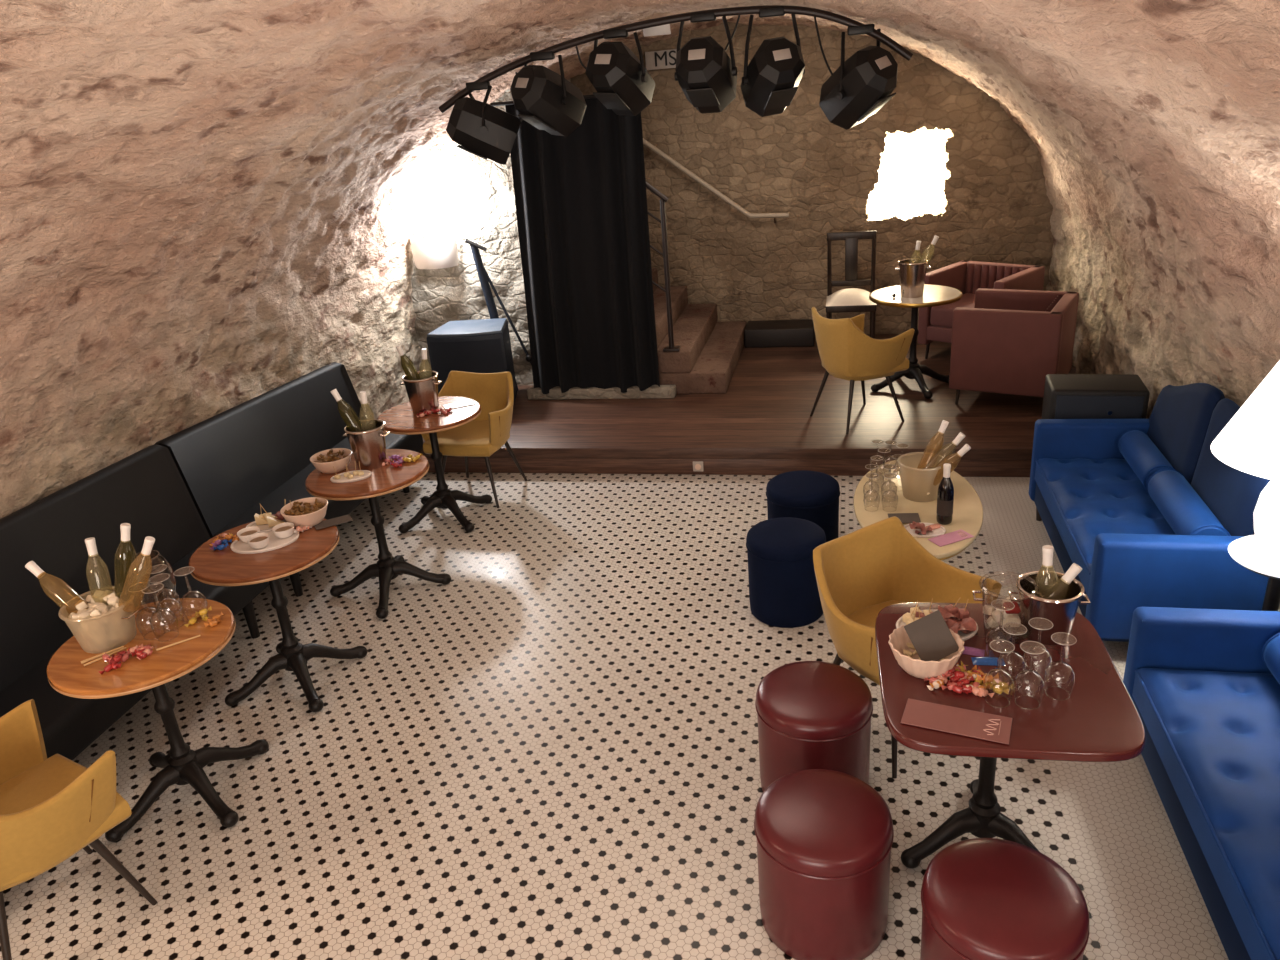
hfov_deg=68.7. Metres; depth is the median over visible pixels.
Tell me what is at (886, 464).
wine glass
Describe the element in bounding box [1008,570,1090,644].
ice bucket
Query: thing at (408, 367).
wine bottle
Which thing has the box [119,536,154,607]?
wine bottle
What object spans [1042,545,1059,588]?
wine bottle
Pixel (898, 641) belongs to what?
bowl
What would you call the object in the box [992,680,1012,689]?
candy
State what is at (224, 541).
candy
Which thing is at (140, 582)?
wine glass
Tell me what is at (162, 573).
wine glass
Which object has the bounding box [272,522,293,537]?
dip bowl
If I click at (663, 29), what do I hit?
paper note
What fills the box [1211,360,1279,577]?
table lamp
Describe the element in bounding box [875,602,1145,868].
table
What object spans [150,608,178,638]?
bowl
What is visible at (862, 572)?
tub chair
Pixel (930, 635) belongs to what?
menu card
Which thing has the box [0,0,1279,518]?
ceiling
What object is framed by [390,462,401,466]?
candy
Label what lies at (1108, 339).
wall
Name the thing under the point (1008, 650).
bowl
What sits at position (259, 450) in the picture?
banquette
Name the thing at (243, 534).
dip bowl
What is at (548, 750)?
floor
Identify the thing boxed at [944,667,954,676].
candy
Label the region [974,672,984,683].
candy
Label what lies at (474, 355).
grille
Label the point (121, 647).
breadstick
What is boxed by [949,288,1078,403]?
armchair
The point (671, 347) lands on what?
stair railing
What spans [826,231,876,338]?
wooden chair
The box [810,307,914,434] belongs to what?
tub chair
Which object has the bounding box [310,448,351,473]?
bowl
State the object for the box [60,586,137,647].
ice bucket
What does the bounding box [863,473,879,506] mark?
wine glass
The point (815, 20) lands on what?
power cable
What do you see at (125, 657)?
candy
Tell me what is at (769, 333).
floor speaker
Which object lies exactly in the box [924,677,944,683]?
candy
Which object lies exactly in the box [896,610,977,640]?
plate
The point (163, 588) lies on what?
bowl
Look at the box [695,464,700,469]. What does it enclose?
outlet
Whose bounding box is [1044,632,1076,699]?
wine glass
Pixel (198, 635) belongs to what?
breadstick
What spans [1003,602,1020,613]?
candy
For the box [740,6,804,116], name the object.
stage light
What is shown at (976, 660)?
snack packet
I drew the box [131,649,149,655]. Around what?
candy
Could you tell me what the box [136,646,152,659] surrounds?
candy
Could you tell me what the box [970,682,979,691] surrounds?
candy
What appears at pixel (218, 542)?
candy
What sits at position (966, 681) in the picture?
candy
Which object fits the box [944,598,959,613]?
pick
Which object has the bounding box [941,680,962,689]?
candy
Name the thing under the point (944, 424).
wine bottle
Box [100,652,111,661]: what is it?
candy
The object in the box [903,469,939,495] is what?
crushed ice
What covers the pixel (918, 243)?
wine bottle
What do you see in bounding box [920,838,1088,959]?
round stool
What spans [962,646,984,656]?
snack packet
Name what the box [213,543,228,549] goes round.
candy
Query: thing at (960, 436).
wine bottle
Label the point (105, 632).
crushed ice
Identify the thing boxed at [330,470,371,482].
plate
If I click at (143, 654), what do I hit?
candy
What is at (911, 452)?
ice bucket
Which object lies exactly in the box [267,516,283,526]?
cheese wedge
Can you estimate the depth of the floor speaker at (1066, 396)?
5.45 m
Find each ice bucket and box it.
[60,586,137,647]
[343,419,389,469]
[400,370,441,413]
[894,452,950,492]
[895,258,930,297]
[972,571,1042,638]
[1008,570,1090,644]
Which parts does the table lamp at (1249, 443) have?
lamp shade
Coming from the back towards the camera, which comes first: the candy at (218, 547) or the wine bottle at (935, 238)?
the wine bottle at (935, 238)
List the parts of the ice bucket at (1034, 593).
handle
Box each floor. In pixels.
[0,472,1228,959]
[418,334,1075,459]
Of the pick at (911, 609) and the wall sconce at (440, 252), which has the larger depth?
the wall sconce at (440, 252)
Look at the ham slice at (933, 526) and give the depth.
4.54 m
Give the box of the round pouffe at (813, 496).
[766,470,839,541]
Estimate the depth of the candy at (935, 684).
2.91 m
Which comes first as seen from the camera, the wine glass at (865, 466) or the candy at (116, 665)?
the candy at (116, 665)
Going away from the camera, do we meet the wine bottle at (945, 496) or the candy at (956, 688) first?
the candy at (956, 688)
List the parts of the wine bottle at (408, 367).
bottle glass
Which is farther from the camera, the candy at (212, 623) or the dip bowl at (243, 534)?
the dip bowl at (243, 534)
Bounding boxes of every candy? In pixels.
[98,661,116,674]
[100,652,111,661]
[110,652,123,663]
[112,647,129,656]
[112,663,121,668]
[118,650,129,663]
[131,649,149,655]
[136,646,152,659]
[137,652,146,658]
[144,644,152,654]
[185,614,199,626]
[187,610,199,619]
[194,606,211,615]
[198,611,207,620]
[204,618,222,626]
[207,612,224,621]
[209,536,220,545]
[212,540,222,545]
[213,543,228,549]
[221,534,235,538]
[221,539,231,543]
[295,525,303,530]
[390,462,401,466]
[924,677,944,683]
[927,675,944,690]
[929,679,943,687]
[938,676,949,683]
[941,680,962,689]
[942,671,950,677]
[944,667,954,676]
[946,676,959,683]
[947,682,967,693]
[951,671,970,678]
[956,681,964,686]
[960,676,974,684]
[962,685,971,692]
[964,668,972,684]
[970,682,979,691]
[971,665,984,676]
[972,686,983,696]
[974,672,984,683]
[977,673,998,682]
[978,684,990,688]
[979,688,993,697]
[980,682,998,689]
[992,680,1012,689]
[992,685,1009,693]
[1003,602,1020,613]
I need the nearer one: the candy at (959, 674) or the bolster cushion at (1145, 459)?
the candy at (959, 674)
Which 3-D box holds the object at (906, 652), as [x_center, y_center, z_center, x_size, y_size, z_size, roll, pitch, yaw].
[0.924,0.570,3.017,0.151,0.036,0.149,1,23,12]
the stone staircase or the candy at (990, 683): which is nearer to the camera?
the candy at (990, 683)
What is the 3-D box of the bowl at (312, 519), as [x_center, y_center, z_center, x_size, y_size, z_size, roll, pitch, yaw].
[-1.594,0.166,4.472,0.220,0.088,0.220,1,23,12]
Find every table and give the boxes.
[47,598,268,841]
[189,519,366,711]
[305,449,450,618]
[377,396,491,532]
[853,459,982,559]
[869,284,962,398]
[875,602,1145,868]
[1245,567,1279,610]
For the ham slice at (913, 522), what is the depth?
4.53 m
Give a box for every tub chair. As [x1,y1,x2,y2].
[0,699,156,959]
[421,371,526,507]
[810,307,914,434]
[813,516,1001,777]
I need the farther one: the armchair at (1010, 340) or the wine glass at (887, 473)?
the armchair at (1010, 340)
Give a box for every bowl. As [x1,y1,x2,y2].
[136,607,164,639]
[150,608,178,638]
[153,588,180,618]
[156,598,183,627]
[237,526,259,542]
[247,533,269,548]
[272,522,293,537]
[280,497,327,526]
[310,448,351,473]
[888,625,964,678]
[983,668,1013,704]
[985,626,1013,660]
[996,650,1025,686]
[1013,669,1044,706]
[1022,645,1051,680]
[1044,661,1074,697]
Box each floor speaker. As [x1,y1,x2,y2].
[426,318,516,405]
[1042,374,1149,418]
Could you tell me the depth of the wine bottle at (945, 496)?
4.54 m
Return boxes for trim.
[427,458,1031,476]
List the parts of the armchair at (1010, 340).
leg, arm, arm, backrest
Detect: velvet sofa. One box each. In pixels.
[1029,383,1269,641]
[1123,607,1279,959]
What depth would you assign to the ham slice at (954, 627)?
3.15 m
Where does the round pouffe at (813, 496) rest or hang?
on the floor at (548, 750)
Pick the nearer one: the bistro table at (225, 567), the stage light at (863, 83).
the bistro table at (225, 567)
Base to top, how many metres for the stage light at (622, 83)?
0.496 m
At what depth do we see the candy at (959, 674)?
2.93 m
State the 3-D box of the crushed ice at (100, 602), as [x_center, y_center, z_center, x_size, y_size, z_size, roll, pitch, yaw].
[-2.056,0.497,3.554,0.207,0.090,0.220,-15,25,-23]
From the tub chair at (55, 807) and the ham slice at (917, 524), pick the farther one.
the ham slice at (917, 524)
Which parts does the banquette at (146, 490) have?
backrest, seat, leg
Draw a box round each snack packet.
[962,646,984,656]
[971,657,1005,665]
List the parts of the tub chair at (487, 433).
leg, seat, leg, leg, leg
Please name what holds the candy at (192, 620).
on the bistro table at (66, 674)
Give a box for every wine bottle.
[25,561,83,609]
[85,537,110,578]
[114,523,136,600]
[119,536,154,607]
[330,389,366,431]
[359,391,370,415]
[396,345,420,379]
[419,348,426,373]
[909,241,920,263]
[918,420,948,472]
[920,432,964,476]
[923,235,938,251]
[936,463,953,524]
[940,444,970,461]
[1019,563,1081,616]
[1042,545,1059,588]
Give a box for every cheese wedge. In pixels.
[254,513,267,524]
[263,513,276,521]
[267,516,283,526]
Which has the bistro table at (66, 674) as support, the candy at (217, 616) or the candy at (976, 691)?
the candy at (217, 616)
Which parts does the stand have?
leg, knob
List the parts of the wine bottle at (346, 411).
bottle glass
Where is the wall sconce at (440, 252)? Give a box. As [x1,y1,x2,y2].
[410,235,458,268]
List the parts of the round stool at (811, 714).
seat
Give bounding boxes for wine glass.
[128,582,164,639]
[142,583,178,639]
[146,564,181,619]
[149,573,184,630]
[174,566,207,621]
[863,466,878,501]
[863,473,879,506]
[881,464,896,500]
[881,473,897,511]
[983,639,1014,704]
[985,599,1014,661]
[996,622,1026,686]
[1013,641,1045,706]
[1022,617,1052,683]
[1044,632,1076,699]
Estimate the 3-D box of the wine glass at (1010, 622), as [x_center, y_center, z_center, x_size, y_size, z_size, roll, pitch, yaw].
[1.145,0.541,2.881,0.087,0.197,0.087,1,23,12]
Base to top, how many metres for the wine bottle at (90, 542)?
0.309 m
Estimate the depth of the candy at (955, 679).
2.93 m
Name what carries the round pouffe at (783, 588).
on the floor at (548, 750)
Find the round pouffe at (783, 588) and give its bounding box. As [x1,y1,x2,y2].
[746,517,825,627]
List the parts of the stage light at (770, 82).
knob, yoke arm, label plate, yoke arm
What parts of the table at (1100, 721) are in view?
leg, leg, leg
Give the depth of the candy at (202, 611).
3.67 m
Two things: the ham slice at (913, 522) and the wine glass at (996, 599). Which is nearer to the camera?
the wine glass at (996, 599)
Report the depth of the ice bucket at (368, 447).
5.05 m
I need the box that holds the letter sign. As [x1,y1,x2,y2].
[645,49,676,69]
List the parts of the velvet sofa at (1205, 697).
arm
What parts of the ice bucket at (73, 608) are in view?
handle, handle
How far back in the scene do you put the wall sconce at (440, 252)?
7.71 m
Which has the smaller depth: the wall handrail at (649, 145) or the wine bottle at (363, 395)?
the wine bottle at (363, 395)
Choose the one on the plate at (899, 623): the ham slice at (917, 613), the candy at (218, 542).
the ham slice at (917, 613)
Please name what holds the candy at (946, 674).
on the candy
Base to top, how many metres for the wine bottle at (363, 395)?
0.306 m
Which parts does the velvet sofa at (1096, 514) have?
leg, arm, arm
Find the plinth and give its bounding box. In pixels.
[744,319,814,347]
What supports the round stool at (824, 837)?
on the floor at (548, 750)
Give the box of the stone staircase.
[527,268,746,399]
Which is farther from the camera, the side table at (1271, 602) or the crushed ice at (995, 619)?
the side table at (1271, 602)
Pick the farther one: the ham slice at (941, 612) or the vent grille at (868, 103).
the vent grille at (868, 103)
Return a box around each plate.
[230,529,298,553]
[246,519,286,531]
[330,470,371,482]
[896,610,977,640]
[904,523,945,537]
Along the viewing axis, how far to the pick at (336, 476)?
4.97 m
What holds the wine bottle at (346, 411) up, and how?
in the ice bucket at (368, 447)
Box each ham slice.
[909,522,920,528]
[912,521,924,529]
[915,529,925,534]
[915,611,932,617]
[925,523,943,529]
[938,605,959,618]
[939,610,947,620]
[946,618,976,630]
[948,622,957,633]
[961,624,970,633]
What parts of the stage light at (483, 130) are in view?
knob, yoke arm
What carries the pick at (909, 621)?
on the plate at (899, 623)
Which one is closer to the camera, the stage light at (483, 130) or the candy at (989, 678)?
the candy at (989, 678)
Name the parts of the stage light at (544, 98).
label plate, yoke arm, knob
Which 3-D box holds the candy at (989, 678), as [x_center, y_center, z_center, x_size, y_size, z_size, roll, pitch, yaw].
[1.070,0.609,2.880,0.065,0.028,0.028,3,24,17]
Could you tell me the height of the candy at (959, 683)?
0.026 m
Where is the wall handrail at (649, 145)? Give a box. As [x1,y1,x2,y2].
[643,138,788,222]
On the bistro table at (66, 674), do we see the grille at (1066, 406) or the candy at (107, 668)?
the candy at (107, 668)
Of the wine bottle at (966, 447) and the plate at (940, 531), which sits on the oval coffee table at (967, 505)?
the plate at (940, 531)
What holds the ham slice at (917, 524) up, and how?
on the ham slice at (913, 522)
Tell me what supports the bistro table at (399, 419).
on the floor at (548, 750)
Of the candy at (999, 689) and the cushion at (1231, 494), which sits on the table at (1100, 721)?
the candy at (999, 689)
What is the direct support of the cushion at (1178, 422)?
on the velvet sofa at (1096, 514)
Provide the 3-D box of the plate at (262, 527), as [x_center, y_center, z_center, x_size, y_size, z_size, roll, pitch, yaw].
[-1.781,0.215,4.486,0.206,0.014,0.158,-7,23,-6]
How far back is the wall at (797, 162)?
8.48 m
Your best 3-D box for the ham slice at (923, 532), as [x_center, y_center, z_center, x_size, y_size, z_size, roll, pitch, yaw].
[1.348,0.252,4.502,0.046,0.031,0.068,-3,23,4]
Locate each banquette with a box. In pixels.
[0,444,268,759]
[155,362,422,596]
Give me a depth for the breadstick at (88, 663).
3.48 m
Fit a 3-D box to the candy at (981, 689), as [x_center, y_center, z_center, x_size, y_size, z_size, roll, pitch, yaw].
[1.050,0.648,2.868,0.028,0.022,0.064,-20,27,-33]
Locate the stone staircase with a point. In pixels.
(708, 356)
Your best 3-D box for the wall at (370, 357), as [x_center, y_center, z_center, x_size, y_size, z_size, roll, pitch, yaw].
[-2.742,0.469,4.757,0.098,0.970,11.060,1,23,12]
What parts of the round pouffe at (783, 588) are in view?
seat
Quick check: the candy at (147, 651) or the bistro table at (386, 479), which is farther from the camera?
the bistro table at (386, 479)
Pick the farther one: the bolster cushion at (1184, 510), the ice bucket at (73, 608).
the bolster cushion at (1184, 510)
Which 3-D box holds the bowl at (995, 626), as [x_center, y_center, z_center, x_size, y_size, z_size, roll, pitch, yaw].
[1.162,0.524,3.026,0.087,0.112,0.087,1,23,12]
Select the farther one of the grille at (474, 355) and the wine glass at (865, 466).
the grille at (474, 355)
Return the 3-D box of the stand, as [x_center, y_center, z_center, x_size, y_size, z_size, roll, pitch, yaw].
[-1.120,-1.367,7.809,0.489,1.297,0.106,1,23,12]
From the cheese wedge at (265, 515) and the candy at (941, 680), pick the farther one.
the cheese wedge at (265, 515)
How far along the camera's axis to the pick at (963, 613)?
3.21 m
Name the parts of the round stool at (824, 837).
seat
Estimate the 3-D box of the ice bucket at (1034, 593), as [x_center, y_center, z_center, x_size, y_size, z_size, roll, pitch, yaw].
[1.228,0.430,3.137,0.186,0.189,0.204,-20,27,-33]
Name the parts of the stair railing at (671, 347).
handrail, post, foot plate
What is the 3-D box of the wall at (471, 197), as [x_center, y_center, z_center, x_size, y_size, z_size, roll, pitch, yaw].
[-1.519,-1.887,7.872,1.421,2.700,0.094,1,23,12]
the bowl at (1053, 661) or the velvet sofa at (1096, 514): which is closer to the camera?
the bowl at (1053, 661)
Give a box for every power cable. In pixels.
[575,46,585,68]
[724,15,739,49]
[814,17,832,74]
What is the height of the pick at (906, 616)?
0.076 m
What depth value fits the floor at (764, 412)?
6.90 m
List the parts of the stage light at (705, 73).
yoke arm, label plate, yoke arm, knob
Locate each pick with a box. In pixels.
[333,466,340,478]
[357,462,363,475]
[902,605,916,622]
[906,608,916,624]
[910,600,921,614]
[923,598,932,615]
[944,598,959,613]
[958,600,969,618]
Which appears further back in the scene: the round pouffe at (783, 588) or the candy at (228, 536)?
the round pouffe at (783, 588)
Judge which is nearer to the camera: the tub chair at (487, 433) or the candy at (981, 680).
the candy at (981, 680)
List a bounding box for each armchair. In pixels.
[918,260,1044,358]
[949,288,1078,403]
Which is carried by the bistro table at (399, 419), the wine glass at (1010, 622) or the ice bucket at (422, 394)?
the ice bucket at (422, 394)
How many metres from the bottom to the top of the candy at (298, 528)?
0.023 m
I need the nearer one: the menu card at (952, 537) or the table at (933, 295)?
the menu card at (952, 537)
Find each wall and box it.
[96,302,424,471]
[411,89,533,385]
[571,22,1052,333]
[1045,246,1279,610]
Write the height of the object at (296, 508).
0.049 m
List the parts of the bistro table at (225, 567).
leg, leg, leg, leg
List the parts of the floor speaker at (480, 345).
panel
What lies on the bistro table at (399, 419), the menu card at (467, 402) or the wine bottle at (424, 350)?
the menu card at (467, 402)
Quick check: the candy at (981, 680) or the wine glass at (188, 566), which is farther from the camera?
the wine glass at (188, 566)
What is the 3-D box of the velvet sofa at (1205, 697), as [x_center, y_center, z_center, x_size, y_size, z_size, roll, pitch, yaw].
[2.043,0.888,2.766,0.700,1.010,1.640,1,23,12]
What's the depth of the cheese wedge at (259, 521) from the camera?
4.48 m
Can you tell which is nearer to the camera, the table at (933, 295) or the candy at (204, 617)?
the candy at (204, 617)
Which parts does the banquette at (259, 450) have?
backrest, leg, seat, leg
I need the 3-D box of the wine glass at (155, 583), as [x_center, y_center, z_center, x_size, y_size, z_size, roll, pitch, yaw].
[-1.819,0.503,3.556,0.094,0.212,0.094,1,23,12]
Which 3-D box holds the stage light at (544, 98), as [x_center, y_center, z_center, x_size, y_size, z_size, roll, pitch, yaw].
[-0.578,-2.392,5.828,0.377,0.500,0.479,17,31,42]
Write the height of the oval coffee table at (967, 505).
0.455 m
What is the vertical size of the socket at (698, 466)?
0.075 m
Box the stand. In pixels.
[465,239,531,390]
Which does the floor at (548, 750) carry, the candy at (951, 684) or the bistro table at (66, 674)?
the bistro table at (66, 674)
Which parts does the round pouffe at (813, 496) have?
seat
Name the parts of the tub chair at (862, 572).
leg, seat, leg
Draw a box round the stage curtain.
[490,94,659,393]
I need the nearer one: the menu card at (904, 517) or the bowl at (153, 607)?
the bowl at (153, 607)
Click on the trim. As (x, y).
(832, 467)
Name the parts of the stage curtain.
rod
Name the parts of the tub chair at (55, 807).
leg, seat, leg, leg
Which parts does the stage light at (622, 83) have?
label plate, yoke arm, knob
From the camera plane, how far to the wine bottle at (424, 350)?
5.85 m
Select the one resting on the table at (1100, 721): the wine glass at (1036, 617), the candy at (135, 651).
the wine glass at (1036, 617)
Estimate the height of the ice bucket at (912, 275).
0.259 m
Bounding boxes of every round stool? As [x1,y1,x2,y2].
[754,769,893,959]
[755,661,872,790]
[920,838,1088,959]
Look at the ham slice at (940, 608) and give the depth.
3.23 m
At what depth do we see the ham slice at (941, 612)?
3.22 m
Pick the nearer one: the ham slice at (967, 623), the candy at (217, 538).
the ham slice at (967, 623)
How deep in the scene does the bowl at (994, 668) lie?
2.81 m
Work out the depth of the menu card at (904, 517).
4.67 m
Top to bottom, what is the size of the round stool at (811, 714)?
0.458 m
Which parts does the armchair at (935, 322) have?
leg, arm, backrest, arm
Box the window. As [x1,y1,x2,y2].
[866,127,952,220]
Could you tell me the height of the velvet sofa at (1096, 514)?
1.010 m
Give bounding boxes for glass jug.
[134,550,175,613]
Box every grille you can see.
[430,338,504,393]
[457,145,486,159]
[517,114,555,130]
[686,88,719,106]
[764,87,797,109]
[857,92,895,121]
[1055,395,1143,418]
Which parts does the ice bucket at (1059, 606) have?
handle, handle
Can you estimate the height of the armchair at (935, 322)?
0.721 m
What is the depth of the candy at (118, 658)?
3.41 m
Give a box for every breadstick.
[81,646,123,663]
[84,647,125,665]
[156,635,199,650]
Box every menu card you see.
[315,514,352,529]
[443,400,474,408]
[888,513,920,522]
[901,698,1012,743]
[904,610,958,660]
[928,529,973,546]
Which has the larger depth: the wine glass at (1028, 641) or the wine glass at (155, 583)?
the wine glass at (155, 583)
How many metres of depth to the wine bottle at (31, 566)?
3.55 m
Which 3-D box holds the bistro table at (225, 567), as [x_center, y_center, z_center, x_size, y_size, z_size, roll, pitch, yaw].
[-1.692,0.639,4.441,0.654,0.743,0.654,8,26,28]
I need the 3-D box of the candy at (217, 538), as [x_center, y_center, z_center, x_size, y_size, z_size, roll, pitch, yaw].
[-1.971,0.282,4.350,0.028,0.032,0.065,2,24,16]
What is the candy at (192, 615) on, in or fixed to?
on the bistro table at (66, 674)
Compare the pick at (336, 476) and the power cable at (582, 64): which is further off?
the power cable at (582, 64)
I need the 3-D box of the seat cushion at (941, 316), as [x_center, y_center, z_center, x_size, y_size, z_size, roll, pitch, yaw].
[2.833,-1.410,7.871,0.615,0.170,0.542,-24,30,-39]
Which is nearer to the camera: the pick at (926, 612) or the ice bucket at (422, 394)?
the pick at (926, 612)
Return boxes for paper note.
[643,24,670,36]
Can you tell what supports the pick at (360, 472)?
on the plate at (367, 473)
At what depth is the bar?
5.49 m
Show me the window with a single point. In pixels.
(913, 172)
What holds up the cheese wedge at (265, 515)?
on the plate at (262, 527)
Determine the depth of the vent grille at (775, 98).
5.46 m
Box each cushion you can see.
[930,293,974,327]
[1117,429,1175,488]
[1146,469,1230,535]
[1147,383,1224,484]
[1191,398,1269,536]
[1261,633,1279,683]
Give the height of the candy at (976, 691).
0.029 m
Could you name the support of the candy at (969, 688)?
on the table at (1100, 721)
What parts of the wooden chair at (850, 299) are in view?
post, seat frame, rail, rail, post, leg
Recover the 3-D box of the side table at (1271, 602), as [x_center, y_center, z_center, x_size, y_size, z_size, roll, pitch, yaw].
[2.474,0.621,3.712,0.300,0.702,0.300,1,23,12]
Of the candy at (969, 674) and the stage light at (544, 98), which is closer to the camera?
the candy at (969, 674)
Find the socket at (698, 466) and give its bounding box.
[693,461,703,471]
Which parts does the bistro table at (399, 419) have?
leg, leg, leg, leg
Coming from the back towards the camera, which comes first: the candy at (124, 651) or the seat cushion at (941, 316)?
the seat cushion at (941, 316)
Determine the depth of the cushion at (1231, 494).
4.21 m
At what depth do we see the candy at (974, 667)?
2.95 m
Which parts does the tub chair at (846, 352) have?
leg, leg, leg, seat, leg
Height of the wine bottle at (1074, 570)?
0.280 m
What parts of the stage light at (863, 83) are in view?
knob, yoke arm, yoke arm, label plate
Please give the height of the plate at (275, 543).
0.014 m
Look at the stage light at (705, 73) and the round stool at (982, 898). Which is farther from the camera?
the stage light at (705, 73)
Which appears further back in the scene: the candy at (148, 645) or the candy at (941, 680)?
the candy at (148, 645)
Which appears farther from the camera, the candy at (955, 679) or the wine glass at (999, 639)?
the candy at (955, 679)
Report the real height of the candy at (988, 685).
0.034 m
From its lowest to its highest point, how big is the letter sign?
0.150 m
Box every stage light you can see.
[446,81,520,164]
[510,51,586,135]
[585,29,654,115]
[674,11,736,113]
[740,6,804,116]
[819,24,897,129]
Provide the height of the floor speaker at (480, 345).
0.662 m
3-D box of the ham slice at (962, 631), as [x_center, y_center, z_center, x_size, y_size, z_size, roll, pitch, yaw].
[1.109,0.496,3.197,0.092,0.037,0.078,-17,26,-26]
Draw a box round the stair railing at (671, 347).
[646,181,680,351]
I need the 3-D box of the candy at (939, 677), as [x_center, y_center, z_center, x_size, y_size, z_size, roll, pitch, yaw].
[0.949,0.625,2.939,0.065,0.030,0.028,4,24,21]
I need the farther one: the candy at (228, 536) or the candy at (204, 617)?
the candy at (228, 536)
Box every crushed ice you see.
[68,590,127,631]
[77,614,129,643]
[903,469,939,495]
[984,596,1020,627]
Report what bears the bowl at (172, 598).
on the wine glass at (162, 573)
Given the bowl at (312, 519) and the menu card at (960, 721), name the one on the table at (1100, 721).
the menu card at (960, 721)
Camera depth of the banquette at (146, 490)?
4.34 m
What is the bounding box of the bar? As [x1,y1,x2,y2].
[439,5,912,112]
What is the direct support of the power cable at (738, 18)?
hanging from the bar
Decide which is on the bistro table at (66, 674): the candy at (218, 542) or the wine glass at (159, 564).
the wine glass at (159, 564)
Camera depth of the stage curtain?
7.26 m
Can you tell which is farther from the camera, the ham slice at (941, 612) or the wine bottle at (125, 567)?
the wine bottle at (125, 567)
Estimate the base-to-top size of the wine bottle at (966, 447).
0.261 m
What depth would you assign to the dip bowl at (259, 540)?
4.26 m
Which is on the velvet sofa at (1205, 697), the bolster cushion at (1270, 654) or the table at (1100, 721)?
the bolster cushion at (1270, 654)

